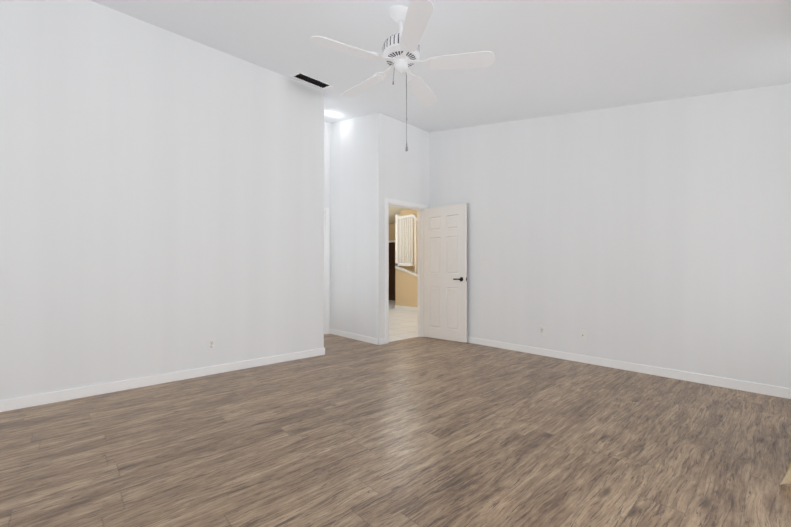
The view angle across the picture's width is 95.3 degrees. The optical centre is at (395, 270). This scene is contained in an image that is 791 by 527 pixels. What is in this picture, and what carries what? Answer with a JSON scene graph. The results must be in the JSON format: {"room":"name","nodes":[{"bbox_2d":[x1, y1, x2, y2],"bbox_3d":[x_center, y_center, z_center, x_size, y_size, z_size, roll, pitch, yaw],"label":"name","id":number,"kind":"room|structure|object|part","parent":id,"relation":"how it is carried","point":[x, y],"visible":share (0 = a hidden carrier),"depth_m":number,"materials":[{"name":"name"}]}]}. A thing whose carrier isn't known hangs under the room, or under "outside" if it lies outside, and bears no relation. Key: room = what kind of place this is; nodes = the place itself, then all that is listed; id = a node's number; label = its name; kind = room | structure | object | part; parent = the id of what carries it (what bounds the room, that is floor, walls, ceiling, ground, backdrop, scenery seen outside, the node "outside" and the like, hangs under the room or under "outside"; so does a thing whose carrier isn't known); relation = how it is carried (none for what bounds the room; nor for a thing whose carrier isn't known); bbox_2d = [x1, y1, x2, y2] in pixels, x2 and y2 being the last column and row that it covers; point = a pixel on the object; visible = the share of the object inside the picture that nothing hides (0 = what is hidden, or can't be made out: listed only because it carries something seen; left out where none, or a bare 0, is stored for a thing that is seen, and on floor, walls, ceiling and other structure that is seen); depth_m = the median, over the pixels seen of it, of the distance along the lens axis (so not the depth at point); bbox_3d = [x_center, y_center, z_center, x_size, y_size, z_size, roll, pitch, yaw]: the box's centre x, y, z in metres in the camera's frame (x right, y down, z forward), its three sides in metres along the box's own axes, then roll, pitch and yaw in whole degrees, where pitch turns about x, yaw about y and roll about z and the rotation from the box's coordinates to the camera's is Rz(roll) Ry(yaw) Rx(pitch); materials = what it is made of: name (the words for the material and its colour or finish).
{"room":"empty bedroom","nodes":[
{"label":"empty bedroom","id":0,"kind":"room"},
{"bbox_2d":[0,0,427,399],"bbox_3d":[-1.658,-0.826,3.902,5.880,3.750,0.120,0,0,-42],"label":"wall","id":1,"kind":"structure","parent":0,"point":[166,196],"depth_m":3.28,"materials":[{"name":"paint"}]},
{"bbox_2d":[0,348,324,411],"bbox_3d":[-2.277,1.003,3.237,3.779,0.085,0.014,0,0,-42],"label":"baseboard","id":2,"kind":"structure","parent":1,"relation":"attached to","point":[105,388],"depth_m":3.23,"materials":[{"name":"white paint"}]},
{"bbox_2d":[208,338,214,349],"bbox_3d":[-1.851,0.743,3.633,0.070,0.115,0.007,0,0,-42],"label":"outlet","id":3,"kind":"object","parent":1,"relation":"attached to","point":[210,344],"visible":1,"depth_m":3.63,"materials":[{"name":"white plastic"}]},
{"bbox_2d":[385,198,426,343],"bbox_3d":[0.127,0.005,5.534,0.884,2.102,0.156,0,0,-42],"label":"door frame","id":4,"kind":"structure","parent":1,"relation":"attached to","point":[403,204],"depth_m":5.69,"materials":[{"name":"white paint"}]},
{"bbox_2d":[423,203,466,342],"bbox_3d":[0.738,0.036,5.468,0.760,2.015,0.125,0,0,41],"label":"door","id":5,"kind":"structure","parent":4,"relation":"attached to","point":[444,272],"depth_m":5.43,"materials":[{"name":"white paint"}]},
{"bbox_2d":[328,112,387,338],"bbox_3d":[-0.658,-0.819,5.677,0.150,3.750,1.390,0,0,-42],"label":"wall","id":6,"kind":"structure","parent":0,"point":[358,146],"depth_m":5.48,"materials":[{"name":"paint"}]},
{"bbox_2d":[324,207,328,333],"bbox_3d":[-1.461,0.006,5.789,0.844,2.102,0.136,0,0,-42],"label":"door frame","id":7,"kind":"structure","parent":6,"relation":"attached to","point":[326,210],"depth_m":5.99,"materials":[{"name":"white paint"}]},
{"bbox_2d":[329,329,383,344],"bbox_3d":[-0.662,1.013,5.575,0.045,0.085,1.284,0,0,-42],"label":"baseboard","id":8,"kind":"structure","parent":6,"relation":"attached to","point":[376,341],"depth_m":5.46,"materials":[{"name":"white paint"}]},
{"bbox_2d":[389,223,394,300],"bbox_3d":[-0.415,-0.361,13.493,0.120,2.900,5.400,0,0,-42],"label":"wall","id":9,"kind":"structure","parent":0,"point":[392,232],"depth_m":13.07,"materials":[{"name":"beige paint"}]},
{"bbox_2d":[389,240,400,300],"bbox_3d":[-0.071,-0.003,12.951,0.100,2.180,1.160,0,0,-42],"label":"front door","id":10,"kind":"structure","parent":9,"relation":"in","point":[391,269],"depth_m":13.00,"materials":[{"name":"brown wood"}]},
{"bbox_2d":[0,334,790,526],"bbox_3d":[-0.564,1.094,2.795,6.010,0.100,5.760,0,0,-42],"label":"floor","id":11,"kind":"structure","parent":0,"point":[409,432],"depth_m":2.11,"materials":[{"name":"brown wood"}]},
{"bbox_2d":[389,206,408,223],"bbox_3d":[-1.218,-1.764,10.406,5.440,0.120,8.880,0,0,-42],"label":"ceiling","id":12,"kind":"structure","parent":0,"point":[393,211],"depth_m":10.60,"materials":[{"name":"beige paint"}]},
{"bbox_2d":[389,300,419,341],"bbox_3d":[-1.962,1.123,9.673,9.610,0.100,8.940,0,0,-42],"label":"floor","id":13,"kind":"structure","parent":0,"point":[402,324],"depth_m":7.23,"materials":[{"name":"beige tile"}]},
{"bbox_2d":[395,214,416,310],"bbox_3d":[0.973,-0.254,9.274,0.215,2.650,2.700,0,0,-42],"label":"staircase","id":14,"kind":"structure","parent":13,"relation":"on","point":[405,289],"depth_m":9.93,"materials":[{"name":"beige"}]},
{"bbox_2d":[401,209,416,272],"bbox_3d":[1.566,-0.380,8.881,0.120,2.900,4.320,0,0,-42],"label":"wall","id":15,"kind":"structure","parent":0,"point":[406,212],"depth_m":10.02,"materials":[{"name":"beige paint"}]},
{"bbox_2d":[91,0,790,131],"bbox_3d":[-0.564,-2.227,2.808,6.010,1.558,5.760,0,0,-42],"label":"ceiling","id":16,"kind":"structure","parent":0,"point":[555,57],"depth_m":2.98,"materials":[{"name":"paint"}]},
{"bbox_2d":[289,71,333,89],"bbox_3d":[-0.975,-2.214,4.215,0.460,0.011,0.240,0,10,-42],"label":"ceiling vent","id":17,"kind":"object","parent":16,"relation":"in","point":[309,79],"visible":1,"depth_m":4.20,"materials":[{"name":"metal"}]},
{"bbox_2d":[310,0,494,150],"bbox_3d":[0.002,-1.393,2.651,1.270,1.014,1.238,0,0,-42],"label":"ceiling fan","id":18,"kind":"object","parent":16,"relation":"hanging from","point":[401,53],"visible":1,"depth_m":2.55,"materials":[{"name":"white plastic"}]},
{"bbox_3d":[0.036,-1.181,2.645,0.052,0.588,0.134,0,0,38],"label":"chain","id":19,"kind":"part","parent":18,"relation":"part of","materials":[{"name":"silver metal"}]},
{"bbox_2d":[428,83,790,387],"bbox_3d":[2.035,-0.824,4.318,0.130,3.750,4.490,0,0,-42],"label":"wall","id":20,"kind":"structure","parent":0,"point":[659,231],"depth_m":3.72,"materials":[{"name":"paint"}]},
{"bbox_2d":[540,325,544,334],"bbox_3d":[1.816,0.741,4.464,0.007,0.115,0.070,0,0,-42],"label":"outlet","id":21,"kind":"object","parent":20,"relation":"attached to","point":[542,330],"visible":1,"depth_m":4.46,"materials":[{"name":"white plastic"}]},
{"bbox_2d":[580,330,585,340],"bbox_3d":[2.137,0.740,4.114,0.005,0.115,0.070,0,0,-42],"label":"outlet","id":22,"kind":"object","parent":20,"relation":"attached to","point":[583,333],"visible":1,"depth_m":4.11,"materials":[{"name":"white plastic"}]},
{"bbox_2d":[467,337,790,398],"bbox_3d":[1.979,1.008,4.260,0.040,0.085,4.250,0,0,-42],"label":"baseboard","id":23,"kind":"structure","parent":20,"relation":"attached to","point":[783,392],"depth_m":3.62,"materials":[{"name":"white paint"}]},
{"bbox_3d":[1.764,-1.322,1.282,3.350,0.024,0.132,0,0,-42],"label":"curtain rod","id":24,"kind":"object","parent":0,"visible":0},
{"bbox_2d":[780,462,790,484],"bbox_3d":[2.270,-0.136,1.954,0.891,2.346,0.256,0,0,-42],"label":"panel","id":25,"kind":"object","parent":24,"relation":"hanging from","point":[786,479],"visible":1,"depth_m":1.74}
]}

